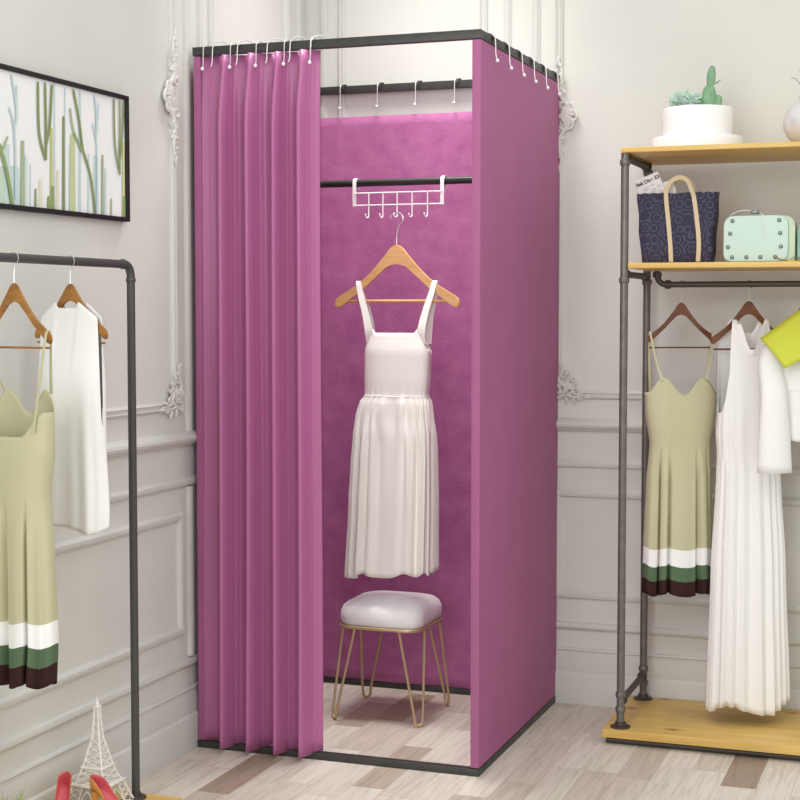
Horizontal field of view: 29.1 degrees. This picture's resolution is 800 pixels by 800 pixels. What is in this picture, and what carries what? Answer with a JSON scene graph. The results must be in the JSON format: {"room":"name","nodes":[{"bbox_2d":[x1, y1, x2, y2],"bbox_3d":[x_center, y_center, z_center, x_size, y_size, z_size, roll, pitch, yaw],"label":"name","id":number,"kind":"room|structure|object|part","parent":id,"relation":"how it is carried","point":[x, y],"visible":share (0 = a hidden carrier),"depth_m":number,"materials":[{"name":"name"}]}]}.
{"room":"clothing store","nodes":[
{"label":"clothing store","id":0,"kind":"room"},
{"bbox_2d":[0,0,305,776],"bbox_3d":[-1.130,-0.221,3.122,0.120,2.600,4.720,1,4,20],"label":"wall","id":1,"kind":"structure","parent":0,"point":[116,46],"depth_m":4.05,"materials":[{"name":"paint"}]},
{"bbox_2d":[0,63,129,221],"bbox_3d":[-0.885,-0.603,3.567,0.022,0.326,0.993,1,4,20],"label":"framed picture","id":2,"kind":"object","parent":1,"relation":"attached to","point":[65,146],"visible":1,"depth_m":3.74,"materials":[{"name":"white paper"}]},
{"bbox_2d":[0,511,185,709],"bbox_3d":[-0.937,0.543,3.505,0.013,0.354,1.888,1,4,20],"label":"trim","id":3,"kind":"structure","parent":1,"relation":"attached to","point":[6,701],"depth_m":4.05,"materials":[{"name":"grey paint"}]},
{"bbox_2d":[0,653,197,753],"bbox_3d":[-1.088,0.832,3.104,0.013,0.027,4.600,1,4,20],"label":"trim","id":4,"kind":"structure","parent":1,"relation":"attached to","point":[18,739],"depth_m":3.91,"materials":[{"name":"grey paint"}]},
{"bbox_2d":[0,681,198,799],"bbox_3d":[-1.083,0.991,3.111,0.022,0.180,4.600,1,4,20],"label":"baseboard","id":5,"kind":"structure","parent":1,"relation":"attached to","point":[169,725],"depth_m":4.09,"materials":[{"name":"grey paint"}]},
{"bbox_2d":[106,0,178,419],"bbox_3d":[-0.959,-0.651,3.377,0.011,1.471,1.962,1,4,20],"label":"trim","id":6,"kind":"structure","parent":1,"relation":"attached to","point":[112,413],"depth_m":4.29,"materials":[{"name":"grey paint"}]},
{"bbox_2d":[106,429,196,458],"bbox_3d":[-1.081,0.186,3.064,0.027,0.042,4.600,1,4,20],"label":"trim","id":7,"kind":"structure","parent":1,"relation":"attached to","point":[175,439],"depth_m":4.19,"materials":[{"name":"grey paint"}]},
{"bbox_2d":[109,474,196,502],"bbox_3d":[-1.088,0.309,3.073,0.013,0.027,4.600,1,4,20],"label":"trim","id":8,"kind":"structure","parent":1,"relation":"attached to","point":[120,495],"depth_m":4.22,"materials":[{"name":"grey paint"}]},
{"bbox_2d":[162,28,179,166],"bbox_3d":[-0.631,-0.838,4.255,0.017,0.382,0.091,1,4,20],"label":"wall ornament","id":9,"kind":"object","parent":1,"relation":"attached to","point":[168,94],"visible":1,"depth_m":4.26,"materials":[{"name":"white paint"}]},
{"bbox_2d":[158,363,184,418],"bbox_3d":[-0.635,-0.025,4.290,0.013,0.154,0.149,1,4,20],"label":"wall ornament","id":10,"kind":"object","parent":1,"relation":"attached to","point":[176,394],"visible":1,"depth_m":4.31,"materials":[{"name":"white paint"}]},
{"bbox_2d":[182,0,193,655],"bbox_3d":[-0.601,-0.429,4.381,0.013,2.332,0.027,1,4,20],"label":"trim","id":11,"kind":"structure","parent":1,"relation":"attached to","point":[185,3],"depth_m":4.38,"materials":[{"name":"grey paint"}]},
{"bbox_2d":[196,0,202,46],"bbox_3d":[-0.572,-0.433,4.461,0.013,2.332,0.027,1,4,20],"label":"trim","id":12,"kind":"structure","parent":1,"relation":"attached to","point":[199,3],"depth_m":4.41,"materials":[{"name":"grey paint"}]},
{"bbox_2d":[207,0,288,51],"bbox_3d":[-0.458,-0.732,4.763,0.011,1.471,0.565,1,4,20],"label":"trim","id":13,"kind":"structure","parent":1,"relation":"attached to","point":[210,3],"depth_m":4.49,"materials":[{"name":"grey paint"}]},
{"bbox_2d":[296,0,301,51],"bbox_3d":[-0.331,-0.472,5.128,0.013,2.332,0.027,1,4,20],"label":"trim","id":14,"kind":"structure","parent":1,"relation":"attached to","point":[298,2],"depth_m":5.07,"materials":[{"name":"grey paint"}]},
{"bbox_2d":[122,682,799,799],"bbox_3d":[1.047,1.145,2.457,4.850,0.050,4.800,1,4,20],"label":"floor","id":15,"kind":"structure","parent":0,"point":[564,754],"depth_m":4.27,"materials":[{"name":"brown wood"}]},
{"bbox_2d":[0,252,181,799],"bbox_3d":[-0.872,0.383,3.194,0.210,1.384,1.365,1,4,20],"label":"clothes rack","id":16,"kind":"object","parent":15,"relation":"on","point":[4,257],"visible":0.96,"depth_m":3.78,"materials":[{"name":"black metal"}]},
{"bbox_2d":[1,788,24,799],"bbox_3d":[-0.875,0.946,3.465,0.100,0.129,0.091,1,4,20],"label":"potted grass","id":17,"kind":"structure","parent":16,"relation":"on","point":[24,788],"depth_m":3.49,"materials":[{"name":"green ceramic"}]},
{"bbox_2d":[0,252,52,348],"bbox_3d":[-0.825,-0.213,3.296,0.210,0.206,0.007,2,4,30],"label":"clothes hanger","id":18,"kind":"object","parent":16,"relation":"hanging from","point":[14,294],"visible":0.94,"depth_m":3.28,"materials":[{"name":"brown wood"}]},
{"bbox_3d":[-0.825,-0.113,3.302,0.195,0.005,0.004,2,4,30],"label":"trouser rail","id":19,"kind":"part","parent":18,"relation":"part of","materials":[{"name":"brown wood"}]},
{"bbox_2d":[0,330,58,689],"bbox_3d":[-0.826,0.233,3.325,0.200,0.766,0.126,1,4,20],"label":"dress","id":20,"kind":"object","parent":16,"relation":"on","point":[29,636],"visible":1,"depth_m":3.27,"materials":[{"name":"green fabric"}]},
{"bbox_2d":[54,771,71,799],"bbox_3d":[-0.798,0.951,3.627,0.052,0.100,0.191,0,3,-4],"label":"shoe","id":21,"kind":"object","parent":16,"relation":"on","point":[64,780],"visible":1,"depth_m":3.68,"materials":[{"name":"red leather"}]},
{"bbox_2d":[35,255,107,343],"bbox_3d":[-0.749,-0.228,3.505,0.216,0.200,0.007,2,4,30],"label":"clothes hanger","id":22,"kind":"object","parent":16,"relation":"hanging from","point":[70,293],"visible":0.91,"depth_m":3.50,"materials":[{"name":"brown wood"}]},
{"bbox_2d":[38,302,109,534],"bbox_3d":[-0.747,0.040,3.518,0.200,0.525,0.084,2,4,27],"label":"dress","id":23,"kind":"object","parent":22,"relation":"hanging from","point":[80,483],"visible":0.73,"depth_m":3.48,"materials":[{"name":"white fabric"}]},
{"bbox_2d":[70,697,133,799],"bbox_3d":[-0.739,0.857,3.767,0.134,0.274,0.134,1,4,20],"label":"figurine","id":24,"kind":"object","parent":16,"relation":"on","point":[98,766],"visible":0.89,"depth_m":3.76,"materials":[{"name":"white metal"}]},
{"bbox_2d":[89,774,118,799],"bbox_3d":[-0.665,0.950,3.637,0.191,0.100,0.053,3,4,40],"label":"shoe","id":25,"kind":"object","parent":16,"relation":"on","point":[99,785],"visible":1,"depth_m":3.67,"materials":[{"name":"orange leather"}]},
{"bbox_3d":[-0.872,1.040,3.232,0.210,0.032,1.365,1,4,20],"label":"board","id":26,"kind":"part","parent":16,"relation":"part of","materials":[{"name":"yellow wood"}]},
{"bbox_2d":[192,29,559,776],"bbox_3d":[-0.040,-0.010,4.659,0.849,2.000,0.863,1,4,20],"label":"booth","id":27,"kind":"object","parent":15,"relation":"on","point":[492,243],"visible":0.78,"depth_m":4.79,"materials":[{"name":"purple fabric"}]},
{"bbox_3d":[-0.427,-0.016,4.800,0.023,1.954,0.859,1,4,20],"label":"panel","id":28,"kind":"part","parent":27,"relation":"part of","materials":[{"name":"fabric"}]},
{"bbox_2d":[201,44,208,70],"bbox_3d":[-0.546,-0.963,4.336,0.010,0.078,0.055,1,4,20],"label":"curtain hook","id":29,"kind":"object","parent":27,"relation":"hanging from","point":[202,67],"visible":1,"depth_m":4.32,"materials":[{"name":"silver metal"}]},
{"bbox_2d":[210,41,227,66],"bbox_3d":[-0.503,-0.970,4.323,0.061,0.072,0.003,-1,4,-22],"label":"curtain hook","id":30,"kind":"object","parent":27,"relation":"hanging from","point":[220,41],"visible":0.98,"depth_m":4.31,"materials":[{"name":"silver metal"}]},
{"bbox_2d":[228,42,236,68],"bbox_3d":[-0.467,-0.961,4.307,0.010,0.078,0.055,1,4,20],"label":"curtain hook","id":31,"kind":"object","parent":27,"relation":"hanging from","point":[229,66],"visible":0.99,"depth_m":4.29,"materials":[{"name":"silver metal"}]},
{"bbox_2d":[235,40,253,64],"bbox_3d":[-0.430,-0.968,4.297,0.061,0.072,0.003,-1,4,-22],"label":"curtain hook","id":32,"kind":"object","parent":27,"relation":"hanging from","point":[242,40],"visible":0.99,"depth_m":4.29,"materials":[{"name":"silver metal"}]},
{"bbox_2d":[253,41,261,67],"bbox_3d":[-0.393,-0.959,4.280,0.010,0.078,0.055,1,4,20],"label":"curtain hook","id":33,"kind":"object","parent":27,"relation":"hanging from","point":[255,64],"visible":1,"depth_m":4.26,"materials":[{"name":"silver metal"}]},
{"bbox_2d":[202,49,322,757],"bbox_3d":[-0.397,0.014,4.318,0.365,1.956,0.089,1,4,20],"label":"curtain","id":34,"kind":"object","parent":27,"relation":"hanging from","point":[263,557],"visible":1,"depth_m":4.31,"materials":[{"name":"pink fabric"}]},
{"bbox_2d":[265,38,283,62],"bbox_3d":[-0.345,-0.966,4.266,0.061,0.072,0.003,-1,4,-22],"label":"curtain hook","id":35,"kind":"object","parent":27,"relation":"hanging from","point":[272,38],"visible":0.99,"depth_m":4.26,"materials":[{"name":"silver metal"}]},
{"bbox_2d":[282,39,289,65],"bbox_3d":[-0.313,-0.958,4.252,0.010,0.078,0.055,1,4,20],"label":"curtain hook","id":36,"kind":"object","parent":27,"relation":"hanging from","point":[283,63],"visible":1,"depth_m":4.23,"materials":[{"name":"silver metal"}]},
{"bbox_2d":[288,36,305,61],"bbox_3d":[-0.280,-0.965,4.242,0.061,0.072,0.003,-1,4,-22],"label":"curtain hook","id":37,"kind":"object","parent":27,"relation":"hanging from","point":[297,36],"visible":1,"depth_m":4.23,"materials":[{"name":"silver metal"}]},
{"bbox_2d":[308,37,315,63],"bbox_3d":[-0.239,-0.956,4.225,0.010,0.078,0.055,1,4,20],"label":"curtain hook","id":38,"kind":"object","parent":27,"relation":"hanging from","point":[309,61],"visible":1,"depth_m":4.21,"materials":[{"name":"silver metal"}]},
{"bbox_2d":[338,84,346,109],"bbox_3d":[-0.186,-1.002,5.096,0.015,0.088,0.055,2,4,29],"label":"curtain hook","id":39,"kind":"object","parent":27,"relation":"hanging from","point":[342,86],"visible":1,"depth_m":5.08,"materials":[{"name":"silver metal"}]},
{"bbox_2d":[375,82,383,107],"bbox_3d":[-0.063,-0.999,5.052,0.015,0.088,0.055,2,4,29],"label":"curtain hook","id":40,"kind":"object","parent":27,"relation":"hanging from","point":[379,84],"visible":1,"depth_m":5.04,"materials":[{"name":"silver metal"}]},
{"bbox_3d":[-0.021,-0.661,4.676,0.799,0.022,0.022,1,4,20],"label":"hanging rod","id":41,"kind":"part","parent":27,"relation":"part of","materials":[{"name":"grey metal"}]},
{"bbox_3d":[0.099,0.008,5.048,0.793,1.877,0.010,1,4,20],"label":"panel","id":42,"kind":"part","parent":27,"relation":"part of","materials":[{"name":"fabric"}]},
{"bbox_2d":[353,176,446,218],"bbox_3d":[-0.005,-0.613,4.664,0.294,0.125,0.047,1,4,20],"label":"hook rack","id":43,"kind":"object","parent":27,"relation":"hanging from","point":[442,185],"visible":1,"depth_m":4.65,"materials":[{"name":"white metal"}]},
{"bbox_2d":[335,212,459,307],"bbox_3d":[-0.010,-0.424,4.658,0.400,0.289,0.013,1,4,20],"label":"clothes hanger","id":44,"kind":"object","parent":43,"relation":"hanging from","point":[396,254],"visible":1,"depth_m":4.65,"materials":[{"name":"brown wood"}]},
{"bbox_2d":[344,280,438,578],"bbox_3d":[-0.024,0.095,4.700,0.299,0.914,0.141,1,4,20],"label":"dress","id":45,"kind":"object","parent":44,"relation":"hanging from","point":[393,523],"visible":1,"depth_m":4.65,"materials":[{"name":"white fabric"}]},
{"bbox_3d":[-0.010,-0.300,4.665,0.372,0.009,0.009,1,4,20],"label":"trouser rail","id":46,"kind":"part","parent":44,"relation":"part of","materials":[{"name":"brown wood"}]},
{"bbox_2d":[413,80,421,105],"bbox_3d":[0.061,-0.997,5.007,0.015,0.088,0.055,2,4,29],"label":"curtain hook","id":47,"kind":"object","parent":27,"relation":"hanging from","point":[417,81],"visible":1,"depth_m":4.99,"materials":[{"name":"silver metal"}]},
{"bbox_2d":[452,78,460,103],"bbox_3d":[0.186,-0.994,4.962,0.015,0.088,0.055,2,4,29],"label":"curtain hook","id":48,"kind":"object","parent":27,"relation":"hanging from","point":[456,82],"visible":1,"depth_m":4.95,"materials":[{"name":"silver metal"}]},
{"bbox_2d":[487,32,498,62],"bbox_3d":[0.242,-0.950,4.156,0.055,0.082,0.016,1,4,20],"label":"curtain hook","id":49,"kind":"object","parent":27,"relation":"hanging from","point":[490,33],"visible":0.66,"depth_m":4.15,"materials":[{"name":"silver metal"}]},
{"bbox_2d":[502,41,512,69],"bbox_3d":[0.289,-0.958,4.286,0.055,0.082,0.016,1,4,20],"label":"curtain hook","id":50,"kind":"object","parent":27,"relation":"hanging from","point":[507,43],"visible":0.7,"depth_m":4.28,"materials":[{"name":"silver metal"}]},
{"bbox_3d":[0.347,0.000,4.521,0.025,1.954,0.859,1,4,20],"label":"panel","id":51,"kind":"part","parent":27,"relation":"part of","materials":[{"name":"fabric"}]},
{"bbox_2d":[514,48,525,76],"bbox_3d":[0.335,-0.965,4.412,0.055,0.082,0.016,1,4,20],"label":"curtain hook","id":52,"kind":"object","parent":27,"relation":"hanging from","point":[519,50],"visible":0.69,"depth_m":4.40,"materials":[{"name":"silver metal"}]},
{"bbox_2d":[527,55,537,82],"bbox_3d":[0.380,-0.972,4.536,0.055,0.082,0.016,1,4,20],"label":"curtain hook","id":53,"kind":"object","parent":27,"relation":"hanging from","point":[532,58],"visible":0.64,"depth_m":4.53,"materials":[{"name":"silver metal"}]},
{"bbox_2d":[539,63,548,89],"bbox_3d":[0.427,-0.980,4.667,0.055,0.082,0.016,1,4,20],"label":"curtain hook","id":54,"kind":"object","parent":27,"relation":"hanging from","point":[544,66],"visible":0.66,"depth_m":4.66,"materials":[{"name":"silver metal"}]},
{"bbox_2d":[551,70,560,95],"bbox_3d":[0.477,-0.988,4.806,0.055,0.082,0.016,1,4,20],"label":"curtain hook","id":55,"kind":"object","parent":27,"relation":"hanging from","point":[559,93],"visible":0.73,"depth_m":4.80,"materials":[{"name":"silver metal"}]},
{"bbox_2d":[332,590,449,726],"bbox_3d":[-0.026,0.795,4.828,0.302,0.372,0.302,1,4,20],"label":"stool","id":56,"kind":"object","parent":15,"relation":"on","point":[398,612],"visible":1,"depth_m":4.72,"materials":[{"name":"white fabric"}]},
{"bbox_3d":[-0.179,0.842,4.759,0.056,0.288,0.096,-2,4,-25],"label":"hairpin leg","id":57,"kind":"part","parent":56,"relation":"part of","materials":[{"name":"gold metal"}]},
{"bbox_3d":[-0.098,0.829,4.984,0.096,0.288,0.056,-2,4,-25],"label":"hairpin leg","id":58,"kind":"part","parent":56,"relation":"part of","materials":[{"name":"gold metal"}]},
{"bbox_3d":[-0.026,0.692,4.822,0.278,0.011,0.278,1,4,20],"label":"seat frame","id":59,"kind":"part","parent":56,"relation":"part of","materials":[{"name":"gold metal"}]},
{"bbox_2d":[341,590,441,629],"bbox_3d":[-0.026,0.649,4.820,0.274,0.078,0.274,1,4,20],"label":"cushion","id":60,"kind":"object","parent":56,"relation":"on","point":[382,609],"depth_m":4.72,"materials":[{"name":"white fabric"}]},
{"bbox_3d":[0.046,0.846,4.677,0.096,0.287,0.056,-2,4,-25],"label":"hairpin leg","id":61,"kind":"part","parent":56,"relation":"part of","materials":[{"name":"gold metal"}]},
{"bbox_3d":[0.128,0.833,4.903,0.056,0.287,0.096,-2,4,-25],"label":"hairpin leg","id":62,"kind":"part","parent":56,"relation":"part of","materials":[{"name":"gold metal"}]},
{"bbox_2d":[602,141,799,760],"bbox_3d":[1.194,0.141,4.441,1.138,1.722,0.433,1,4,20],"label":"shelf rack","id":63,"kind":"object","parent":15,"relation":"on","point":[642,719],"visible":0.99,"depth_m":4.47,"materials":[{"name":"yellow wood"}]},
{"bbox_3d":[0.643,0.125,4.448,0.023,1.660,0.023,1,4,20],"label":"post","id":64,"kind":"part","parent":63,"relation":"part of","materials":[{"name":"grey metal"}]},
{"bbox_3d":[0.761,0.106,4.774,0.023,1.660,0.023,1,4,20],"label":"post","id":65,"kind":"part","parent":63,"relation":"part of","materials":[{"name":"grey metal"}]},
{"bbox_2d":[637,175,719,262],"bbox_3d":[0.806,-0.523,4.470,0.235,0.253,0.103,1,4,20],"label":"tote bag","id":66,"kind":"object","parent":63,"relation":"on","point":[673,227],"visible":0.92,"depth_m":4.43,"materials":[{"name":"blue fabric"}]},
{"bbox_2d":[636,171,676,193],"bbox_3d":[0.751,-0.583,4.487,0.128,0.164,0.013,1,4,20],"label":"newspaper","id":67,"kind":"object","parent":66,"relation":"in","point":[652,183],"visible":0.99,"depth_m":4.48,"materials":[{"name":"white paper"}]},
{"bbox_3d":[0.813,-0.522,4.428,0.109,0.250,0.029,1,4,20],"label":"handle","id":68,"kind":"part","parent":66,"relation":"part of","materials":[{"name":"beige"}]},
{"bbox_3d":[0.838,-0.526,4.498,0.109,0.250,0.029,1,4,20],"label":"handle","id":69,"kind":"part","parent":66,"relation":"part of","materials":[{"name":"beige"}]},
{"bbox_2d":[647,280,712,347],"bbox_3d":[0.831,-0.253,4.552,0.206,0.200,0.007,0,3,-6],"label":"clothes hanger","id":70,"kind":"object","parent":63,"relation":"hanging from","point":[681,309],"visible":0.96,"depth_m":4.55,"materials":[{"name":"brown wood"}]},
{"bbox_2d":[641,331,715,596],"bbox_3d":[0.832,0.189,4.579,0.226,0.785,0.120,0,3,-6],"label":"dress","id":71,"kind":"object","parent":70,"relation":"hanging from","point":[678,517],"visible":0.99,"depth_m":4.54,"materials":[{"name":"green fabric"}]},
{"bbox_3d":[0.831,-0.155,4.557,0.192,0.005,0.004,0,3,-6],"label":"trouser rail","id":72,"kind":"part","parent":70,"relation":"part of","materials":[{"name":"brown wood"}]},
{"bbox_2d":[653,66,742,146],"bbox_3d":[0.869,-0.847,4.493,0.260,0.244,0.260,1,4,20],"label":"planter","id":73,"kind":"object","parent":63,"relation":"on","point":[707,121],"visible":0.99,"depth_m":4.41,"materials":[{"name":"white ceramic"}]},
{"bbox_3d":[0.869,-0.807,4.495,0.202,0.084,0.202,1,4,20],"label":"pot","id":74,"kind":"part","parent":73,"relation":"part of","materials":[{"name":"white ceramic"}]},
{"bbox_3d":[1.196,-0.349,4.414,0.938,0.049,0.018,1,4,20],"label":"hanging rail","id":75,"kind":"part","parent":63,"relation":"part of","materials":[{"name":"grey metal"}]},
{"bbox_2d":[711,280,772,349],"bbox_3d":[1.015,-0.247,4.485,0.230,0.203,0.008,-1,3,-10],"label":"clothes hanger","id":76,"kind":"object","parent":63,"relation":"hanging from","point":[748,307],"visible":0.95,"depth_m":4.48,"materials":[{"name":"brown wood"}]},
{"bbox_3d":[1.015,-0.148,4.491,0.214,0.005,0.005,-1,3,-10],"label":"trouser rail","id":77,"kind":"part","parent":76,"relation":"part of","materials":[{"name":"brown wood"}]},
{"bbox_2d":[705,319,789,715],"bbox_3d":[1.026,0.341,4.518,0.251,1.155,0.152,-1,3,-15],"label":"dress","id":78,"kind":"object","parent":76,"relation":"hanging from","point":[748,670],"visible":0.9,"depth_m":4.48,"materials":[{"name":"white fabric"}]},
{"bbox_2d":[724,210,799,261],"bbox_3d":[1.042,-0.466,4.373,0.236,0.151,0.098,1,4,20],"label":"handbag","id":79,"kind":"object","parent":63,"relation":"on","point":[762,237],"visible":0.97,"depth_m":4.36,"materials":[{"name":"green leather"}]},
{"bbox_3d":[1.095,-0.396,4.315,0.093,0.016,0.016,1,4,22],"label":"chain","id":80,"kind":"part","parent":79,"relation":"part of","materials":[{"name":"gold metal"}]},
{"bbox_2d":[783,70,799,141],"bbox_3d":[1.154,-0.827,4.359,0.136,0.221,0.136,1,4,20],"label":"vase","id":81,"kind":"object","parent":63,"relation":"on","point":[791,122],"visible":0.87,"depth_m":4.33,"materials":[{"name":"white ceramic"}]},
{"bbox_2d":[797,226,799,259],"bbox_3d":[1.219,-0.448,4.341,0.187,0.119,0.070,1,4,20],"label":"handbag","id":82,"kind":"object","parent":63,"relation":"on","point":[798,253],"visible":0.96,"depth_m":4.35,"materials":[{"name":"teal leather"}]},
{"bbox_3d":[1.167,-0.249,4.430,0.178,0.193,0.098,1,4,20],"label":"clothes hanger","id":83,"kind":"object","parent":63,"relation":"hanging from","visible":0},
{"bbox_2d":[757,309,799,473],"bbox_3d":[1.170,-0.033,4.418,0.322,0.473,0.159,0,3,-6],"label":"shirt","id":84,"kind":"object","parent":83,"relation":"hanging from","point":[779,358],"visible":1,"depth_m":4.36,"materials":[{"name":"white fabric"}]},
{"bbox_2d":[306,0,799,663],"bbox_3d":[1.901,-0.299,4.471,4.665,2.600,0.120,1,4,20],"label":"wall","id":85,"kind":"structure","parent":0,"point":[624,59],"depth_m":4.84,"materials":[{"name":"paint"}]},
{"bbox_2d":[320,0,327,117],"bbox_3d":[-0.255,-0.474,5.169,0.027,2.332,0.013,1,4,20],"label":"trim","id":86,"kind":"structure","parent":85,"relation":"attached to","point":[323,3],"depth_m":5.13,"materials":[{"name":"grey paint"}]},
{"bbox_2d":[338,0,487,117],"bbox_3d":[0.037,-0.748,5.049,0.518,1.471,0.011,1,4,20],"label":"trim","id":87,"kind":"structure","parent":85,"relation":"attached to","point":[341,3],"depth_m":5.10,"materials":[{"name":"grey paint"}]},
{"bbox_2d":[504,0,511,46],"bbox_3d":[0.342,-0.462,4.954,0.027,2.332,0.013,1,4,20],"label":"trim","id":88,"kind":"structure","parent":85,"relation":"attached to","point":[507,3],"depth_m":4.91,"materials":[{"name":"grey paint"}]},
{"bbox_2d":[532,0,540,62],"bbox_3d":[0.430,-0.460,4.923,0.027,2.332,0.013,1,4,20],"label":"trim","id":89,"kind":"structure","parent":85,"relation":"attached to","point":[536,4],"depth_m":4.88,"materials":[{"name":"grey paint"}]},
{"bbox_2d":[556,55,578,170],"bbox_3d":[0.519,-0.895,4.858,0.092,0.382,0.014,1,4,20],"label":"wall ornament","id":90,"kind":"object","parent":85,"relation":"attached to","point":[567,111],"visible":0.8,"depth_m":4.85,"materials":[{"name":"white paint"}]},
{"bbox_2d":[557,362,592,403],"bbox_3d":[0.550,-0.054,4.896,0.131,0.136,0.010,1,4,20],"label":"wall ornament","id":91,"kind":"object","parent":85,"relation":"attached to","point":[567,385],"visible":0.99,"depth_m":4.90,"materials":[{"name":"white paint"}]},
{"bbox_2d":[351,646,799,709],"bbox_3d":[1.877,0.912,4.474,4.665,0.180,0.022,1,4,20],"label":"baseboard","id":92,"kind":"structure","parent":85,"relation":"attached to","point":[583,676],"depth_m":4.89,"materials":[{"name":"grey paint"}]},
{"bbox_2d":[556,418,715,434],"bbox_3d":[1.877,0.107,4.425,4.665,0.042,0.027,1,4,20],"label":"trim","id":93,"kind":"structure","parent":85,"relation":"attached to","point":[563,424],"depth_m":4.87,"materials":[{"name":"grey paint"}]},
{"bbox_2d":[555,0,717,401],"bbox_3d":[1.811,-0.711,4.410,2.810,1.471,0.011,1,4,20],"label":"trim","id":94,"kind":"structure","parent":85,"relation":"attached to","point":[559,4],"depth_m":4.87,"materials":[{"name":"grey paint"}]},
{"bbox_2d":[556,488,799,612],"bbox_3d":[1.811,0.486,4.478,2.810,0.354,0.013,1,4,20],"label":"trim","id":95,"kind":"structure","parent":85,"relation":"attached to","point":[566,492],"depth_m":4.89,"materials":[{"name":"grey paint"}]},
{"bbox_2d":[556,620,799,645],"bbox_3d":[1.879,0.753,4.469,4.665,0.027,0.013,1,4,20],"label":"trim","id":96,"kind":"structure","parent":85,"relation":"attached to","point":[569,625],"depth_m":4.87,"materials":[{"name":"grey paint"}]},
{"bbox_2d":[557,458,799,474],"bbox_3d":[1.879,0.230,4.439,4.665,0.027,0.013,1,4,20],"label":"trim","id":97,"kind":"structure","parent":85,"relation":"attached to","point":[581,463],"depth_m":4.88,"materials":[{"name":"grey paint"}]}
]}

